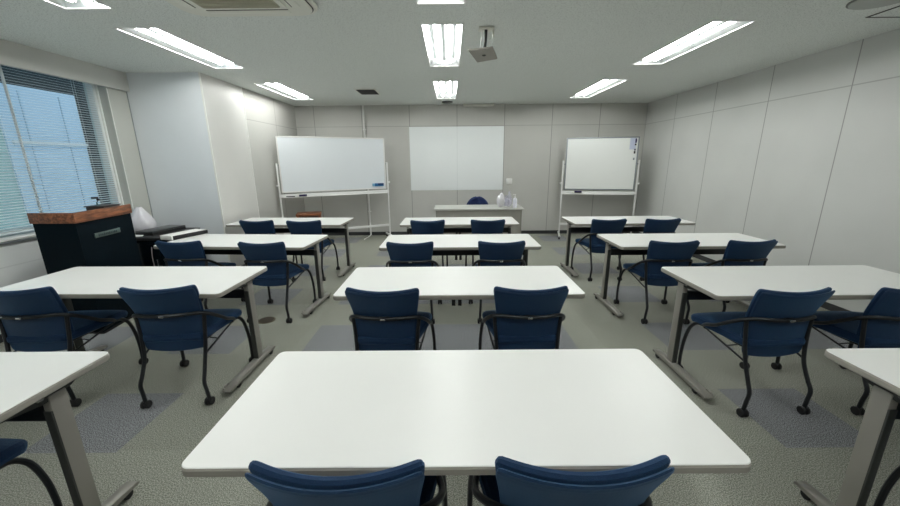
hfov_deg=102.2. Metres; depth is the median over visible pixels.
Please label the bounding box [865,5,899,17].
ceiling hatch
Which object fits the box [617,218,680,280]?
chair
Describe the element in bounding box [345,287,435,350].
chair
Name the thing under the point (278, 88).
ceiling light
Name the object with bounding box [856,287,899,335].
backrest cushion
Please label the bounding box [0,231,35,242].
window sill
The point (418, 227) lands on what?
chair
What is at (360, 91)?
ceiling vent
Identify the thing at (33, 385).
folding table
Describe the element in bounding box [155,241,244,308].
chair
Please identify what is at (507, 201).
clear plastic bag
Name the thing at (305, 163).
whiteboard
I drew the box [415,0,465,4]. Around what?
ceiling light
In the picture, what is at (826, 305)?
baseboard
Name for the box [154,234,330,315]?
folding table
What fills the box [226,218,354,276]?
folding table
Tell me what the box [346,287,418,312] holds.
backrest cushion
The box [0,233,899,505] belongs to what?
floor
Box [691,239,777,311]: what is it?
chair
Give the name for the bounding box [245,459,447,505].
chair
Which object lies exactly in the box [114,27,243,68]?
ceiling light
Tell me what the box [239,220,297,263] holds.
chair
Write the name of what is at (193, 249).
backrest cushion
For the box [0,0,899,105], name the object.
ceiling
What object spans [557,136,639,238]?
whiteboard
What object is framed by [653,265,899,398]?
folding table
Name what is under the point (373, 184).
pen holder
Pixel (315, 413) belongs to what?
folding table
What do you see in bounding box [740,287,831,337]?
backrest cushion
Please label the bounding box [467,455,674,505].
chair
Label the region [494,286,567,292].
backrest cushion
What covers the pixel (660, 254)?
backrest cushion
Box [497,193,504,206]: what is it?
plastic bag
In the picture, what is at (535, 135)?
wall
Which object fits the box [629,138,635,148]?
paper note
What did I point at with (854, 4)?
ceiling speaker
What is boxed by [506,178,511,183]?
wall box
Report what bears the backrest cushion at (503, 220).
on the chair at (477, 226)
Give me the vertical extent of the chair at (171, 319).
0.788 m
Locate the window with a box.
[0,65,133,235]
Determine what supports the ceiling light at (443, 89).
attached to the ceiling
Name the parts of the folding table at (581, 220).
leg, foot rail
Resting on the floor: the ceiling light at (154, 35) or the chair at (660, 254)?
the chair at (660, 254)
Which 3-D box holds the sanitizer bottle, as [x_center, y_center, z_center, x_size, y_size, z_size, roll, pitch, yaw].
[1.090,-0.873,6.092,0.073,0.223,0.072,0,14,0]
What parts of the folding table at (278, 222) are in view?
foot rail, leg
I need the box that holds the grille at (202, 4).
[190,0,279,8]
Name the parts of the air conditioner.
intake frame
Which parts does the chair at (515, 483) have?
leg, seat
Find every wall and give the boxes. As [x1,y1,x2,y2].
[0,39,129,91]
[0,86,151,333]
[200,73,258,265]
[242,88,304,233]
[294,103,647,231]
[633,28,899,311]
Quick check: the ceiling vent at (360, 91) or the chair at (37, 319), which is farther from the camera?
the ceiling vent at (360, 91)
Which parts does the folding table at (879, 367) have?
foot rail, leg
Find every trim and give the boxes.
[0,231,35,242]
[0,236,36,244]
[126,92,152,216]
[198,72,259,261]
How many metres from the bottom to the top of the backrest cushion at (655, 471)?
0.389 m
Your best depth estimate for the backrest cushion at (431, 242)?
3.24 m
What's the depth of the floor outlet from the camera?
3.52 m
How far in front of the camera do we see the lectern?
3.20 m
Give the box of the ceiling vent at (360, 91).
[354,89,379,94]
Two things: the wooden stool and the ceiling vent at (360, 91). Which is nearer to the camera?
the ceiling vent at (360, 91)
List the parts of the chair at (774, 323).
leg, leg, seat, leg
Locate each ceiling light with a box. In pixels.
[43,0,114,9]
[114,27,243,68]
[253,83,314,99]
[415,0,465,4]
[420,24,463,66]
[433,81,457,98]
[569,79,628,97]
[631,20,756,64]
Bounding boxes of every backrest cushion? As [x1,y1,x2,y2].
[0,286,73,332]
[119,285,207,329]
[156,241,206,258]
[238,242,286,259]
[240,220,275,233]
[248,459,424,489]
[287,220,321,232]
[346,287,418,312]
[386,241,433,244]
[411,220,444,221]
[471,219,504,221]
[478,241,524,243]
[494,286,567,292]
[495,455,670,484]
[590,219,625,232]
[643,218,679,232]
[644,240,698,272]
[722,239,775,258]
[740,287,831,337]
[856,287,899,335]
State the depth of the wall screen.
7.23 m
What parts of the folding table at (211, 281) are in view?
foot rail, foot rail, leg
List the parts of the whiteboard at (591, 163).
leg, board frame, leg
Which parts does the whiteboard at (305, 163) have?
leg, board frame, leg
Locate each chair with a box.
[0,286,148,406]
[0,438,62,505]
[117,285,253,408]
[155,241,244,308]
[237,242,316,322]
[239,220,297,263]
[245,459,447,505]
[286,220,339,281]
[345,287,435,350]
[386,241,441,323]
[410,220,447,266]
[465,219,504,265]
[466,196,488,204]
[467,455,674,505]
[469,241,525,323]
[478,286,568,349]
[570,219,626,280]
[614,240,699,323]
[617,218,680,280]
[678,287,834,416]
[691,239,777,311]
[771,287,899,414]
[873,465,899,505]
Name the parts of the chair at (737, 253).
seat, leg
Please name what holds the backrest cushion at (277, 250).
on the chair at (273, 256)
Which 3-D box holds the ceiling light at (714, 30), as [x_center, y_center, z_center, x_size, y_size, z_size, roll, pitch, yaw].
[2.250,-2.032,3.504,0.346,0.079,1.330,0,14,0]
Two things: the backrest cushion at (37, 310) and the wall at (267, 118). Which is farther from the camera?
the wall at (267, 118)
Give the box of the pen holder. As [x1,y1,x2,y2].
[372,183,383,185]
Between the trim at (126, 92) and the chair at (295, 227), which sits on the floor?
the chair at (295, 227)
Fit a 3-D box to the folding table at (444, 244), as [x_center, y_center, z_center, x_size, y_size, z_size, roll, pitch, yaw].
[0.096,0.220,3.725,1.509,0.720,0.604,0,14,0]
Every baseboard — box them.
[323,230,629,235]
[632,232,849,310]
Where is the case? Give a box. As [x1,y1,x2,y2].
[135,225,185,235]
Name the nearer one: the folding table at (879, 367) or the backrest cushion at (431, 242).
the folding table at (879, 367)
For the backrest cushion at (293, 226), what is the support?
on the chair at (295, 227)
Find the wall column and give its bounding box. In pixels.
[126,72,228,261]
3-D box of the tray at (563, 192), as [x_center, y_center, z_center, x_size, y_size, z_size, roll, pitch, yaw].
[2.786,-1.132,6.837,1.287,0.060,0.095,3,15,14]
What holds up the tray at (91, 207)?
on the lectern
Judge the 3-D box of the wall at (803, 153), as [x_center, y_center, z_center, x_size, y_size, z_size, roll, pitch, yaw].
[3.864,-0.421,2.408,0.100,2.644,10.275,0,14,0]
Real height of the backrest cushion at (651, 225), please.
0.389 m
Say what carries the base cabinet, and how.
on the floor
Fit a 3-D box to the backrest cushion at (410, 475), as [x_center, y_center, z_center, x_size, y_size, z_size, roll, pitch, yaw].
[-0.273,0.685,0.943,0.426,0.389,0.141,0,14,0]
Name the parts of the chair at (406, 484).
seat, leg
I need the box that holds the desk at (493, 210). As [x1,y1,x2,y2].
[434,204,523,233]
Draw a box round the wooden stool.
[296,211,322,233]
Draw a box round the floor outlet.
[258,317,275,323]
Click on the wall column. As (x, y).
(167, 109)
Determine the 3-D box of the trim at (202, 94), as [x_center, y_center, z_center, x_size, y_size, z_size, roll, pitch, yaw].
[-2.990,-1.038,5.090,0.020,2.544,0.917,0,14,0]
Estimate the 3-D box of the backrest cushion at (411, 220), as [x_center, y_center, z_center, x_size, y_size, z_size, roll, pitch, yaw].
[-0.276,-0.226,4.547,0.426,0.389,0.141,-1,14,-2]
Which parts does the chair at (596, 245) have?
leg, leg, seat, leg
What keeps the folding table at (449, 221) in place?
on the floor
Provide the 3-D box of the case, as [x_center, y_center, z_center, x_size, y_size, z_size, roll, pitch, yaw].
[-3.434,-0.275,4.324,0.225,0.047,0.446,1,14,8]
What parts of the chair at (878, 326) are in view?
leg, seat, leg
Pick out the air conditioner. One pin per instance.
(208, 8)
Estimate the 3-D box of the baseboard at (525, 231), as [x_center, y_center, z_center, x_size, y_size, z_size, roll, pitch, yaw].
[0.422,-0.426,7.597,6.804,0.070,0.012,0,14,0]
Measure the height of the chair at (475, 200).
0.858 m
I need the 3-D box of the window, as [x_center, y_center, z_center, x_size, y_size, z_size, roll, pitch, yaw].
[-4.006,-0.745,2.322,0.221,1.650,4.067,0,14,0]
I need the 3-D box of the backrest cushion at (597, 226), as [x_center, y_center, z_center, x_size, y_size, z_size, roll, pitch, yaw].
[1.951,-0.236,4.508,0.426,0.389,0.141,-1,14,-2]
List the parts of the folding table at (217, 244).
foot rail, leg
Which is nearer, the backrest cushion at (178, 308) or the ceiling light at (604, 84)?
the backrest cushion at (178, 308)
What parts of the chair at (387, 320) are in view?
leg, seat, leg, leg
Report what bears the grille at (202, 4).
attached to the air conditioner
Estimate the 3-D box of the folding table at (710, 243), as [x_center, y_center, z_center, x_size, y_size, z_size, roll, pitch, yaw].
[2.318,0.212,3.679,1.509,0.720,0.604,0,14,0]
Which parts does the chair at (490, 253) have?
leg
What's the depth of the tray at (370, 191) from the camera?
6.57 m
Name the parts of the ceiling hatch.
door panel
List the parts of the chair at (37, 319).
leg, seat, leg, leg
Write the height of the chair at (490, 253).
0.788 m
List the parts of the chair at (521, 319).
leg, leg, seat, leg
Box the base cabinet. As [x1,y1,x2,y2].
[135,228,199,265]
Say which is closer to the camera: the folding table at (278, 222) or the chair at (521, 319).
the chair at (521, 319)
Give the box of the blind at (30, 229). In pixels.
[0,67,118,235]
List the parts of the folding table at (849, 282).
leg, foot rail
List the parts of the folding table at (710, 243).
leg, foot rail, foot rail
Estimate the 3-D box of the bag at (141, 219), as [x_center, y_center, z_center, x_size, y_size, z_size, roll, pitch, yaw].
[-3.656,-0.397,4.301,0.246,0.300,0.259,0,14,0]
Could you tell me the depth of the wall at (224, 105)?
4.96 m
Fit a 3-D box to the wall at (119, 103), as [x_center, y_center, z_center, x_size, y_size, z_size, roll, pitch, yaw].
[-4.098,-0.017,1.099,0.400,2.540,7.340,0,14,0]
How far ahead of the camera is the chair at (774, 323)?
2.12 m
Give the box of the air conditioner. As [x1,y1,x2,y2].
[165,0,317,16]
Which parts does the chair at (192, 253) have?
leg, seat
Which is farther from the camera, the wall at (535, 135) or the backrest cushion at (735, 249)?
the wall at (535, 135)
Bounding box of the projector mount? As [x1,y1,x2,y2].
[468,26,496,62]
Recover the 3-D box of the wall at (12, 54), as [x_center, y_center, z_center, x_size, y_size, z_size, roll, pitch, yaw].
[-4.088,-1.150,0.807,0.440,0.209,7.330,0,14,0]
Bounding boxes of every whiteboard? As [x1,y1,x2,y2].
[275,136,391,235]
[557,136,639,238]
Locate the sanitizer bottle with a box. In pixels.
[513,194,516,207]
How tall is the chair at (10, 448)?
0.788 m
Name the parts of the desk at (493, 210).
panel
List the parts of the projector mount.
plate, arm, ceiling plate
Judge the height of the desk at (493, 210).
0.720 m
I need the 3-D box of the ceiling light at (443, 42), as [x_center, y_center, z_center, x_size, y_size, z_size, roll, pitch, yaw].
[-0.063,-2.014,3.514,0.346,0.079,1.330,0,14,0]
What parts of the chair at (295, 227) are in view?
seat, leg, leg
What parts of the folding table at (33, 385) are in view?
leg, foot rail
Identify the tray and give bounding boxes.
[84,204,119,209]
[281,190,387,197]
[562,191,634,194]
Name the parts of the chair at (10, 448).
seat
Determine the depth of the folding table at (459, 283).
2.40 m
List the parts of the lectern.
name plate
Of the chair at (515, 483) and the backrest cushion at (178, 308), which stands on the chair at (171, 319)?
the backrest cushion at (178, 308)
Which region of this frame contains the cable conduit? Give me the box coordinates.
[362,105,371,239]
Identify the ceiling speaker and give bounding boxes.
[846,0,899,9]
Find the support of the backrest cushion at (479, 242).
on the chair at (490, 253)
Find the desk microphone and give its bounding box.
[91,197,99,205]
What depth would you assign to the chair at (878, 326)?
2.12 m
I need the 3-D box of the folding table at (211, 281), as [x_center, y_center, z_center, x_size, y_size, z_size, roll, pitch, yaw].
[-2.149,0.525,2.598,1.509,0.720,0.604,0,14,1]
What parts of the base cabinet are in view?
door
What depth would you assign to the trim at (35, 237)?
3.26 m
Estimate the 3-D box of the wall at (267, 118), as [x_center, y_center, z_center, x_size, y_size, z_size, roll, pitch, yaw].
[-3.051,-1.373,6.417,0.120,2.544,1.835,0,14,0]
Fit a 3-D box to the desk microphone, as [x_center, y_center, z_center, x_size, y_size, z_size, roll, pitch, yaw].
[-3.371,-0.492,3.457,0.059,0.082,0.040,-10,17,-33]
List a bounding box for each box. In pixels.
[160,229,207,239]
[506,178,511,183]
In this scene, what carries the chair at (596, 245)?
on the floor
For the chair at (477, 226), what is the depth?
4.48 m
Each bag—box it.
[131,207,156,232]
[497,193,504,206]
[505,198,510,205]
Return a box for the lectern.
[27,204,141,333]
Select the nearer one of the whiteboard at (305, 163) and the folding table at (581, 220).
the folding table at (581, 220)
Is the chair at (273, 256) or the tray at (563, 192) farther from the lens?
the tray at (563, 192)
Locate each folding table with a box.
[0,266,274,392]
[0,351,138,505]
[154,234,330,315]
[181,349,750,476]
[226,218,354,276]
[333,266,584,305]
[379,234,540,265]
[400,217,518,234]
[560,216,695,276]
[594,233,785,316]
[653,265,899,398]
[794,348,899,505]
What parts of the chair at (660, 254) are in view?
leg, leg, seat, leg, leg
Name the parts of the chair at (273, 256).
leg, seat, leg, leg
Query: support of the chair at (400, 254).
on the floor
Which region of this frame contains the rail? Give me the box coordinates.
[463,103,493,106]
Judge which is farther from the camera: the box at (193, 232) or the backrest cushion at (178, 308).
the box at (193, 232)
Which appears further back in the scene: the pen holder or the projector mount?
the pen holder
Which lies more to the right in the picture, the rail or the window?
the rail
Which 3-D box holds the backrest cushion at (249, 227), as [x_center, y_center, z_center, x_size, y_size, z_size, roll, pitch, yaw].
[-2.447,-0.233,4.653,0.426,0.389,0.141,0,14,1]
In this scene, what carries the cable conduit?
attached to the wall at (535, 135)
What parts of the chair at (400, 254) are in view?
leg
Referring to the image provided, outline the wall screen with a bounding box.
[409,126,503,189]
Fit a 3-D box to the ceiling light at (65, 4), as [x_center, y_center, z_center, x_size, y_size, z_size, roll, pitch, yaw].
[-2.519,-1.581,1.887,0.346,0.079,1.335,0,14,0]
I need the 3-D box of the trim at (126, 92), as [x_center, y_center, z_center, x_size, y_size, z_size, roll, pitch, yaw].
[-3.896,-0.818,4.670,0.006,2.330,0.008,0,14,0]
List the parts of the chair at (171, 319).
leg, leg, seat, leg, leg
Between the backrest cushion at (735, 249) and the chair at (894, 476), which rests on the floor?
the chair at (894, 476)

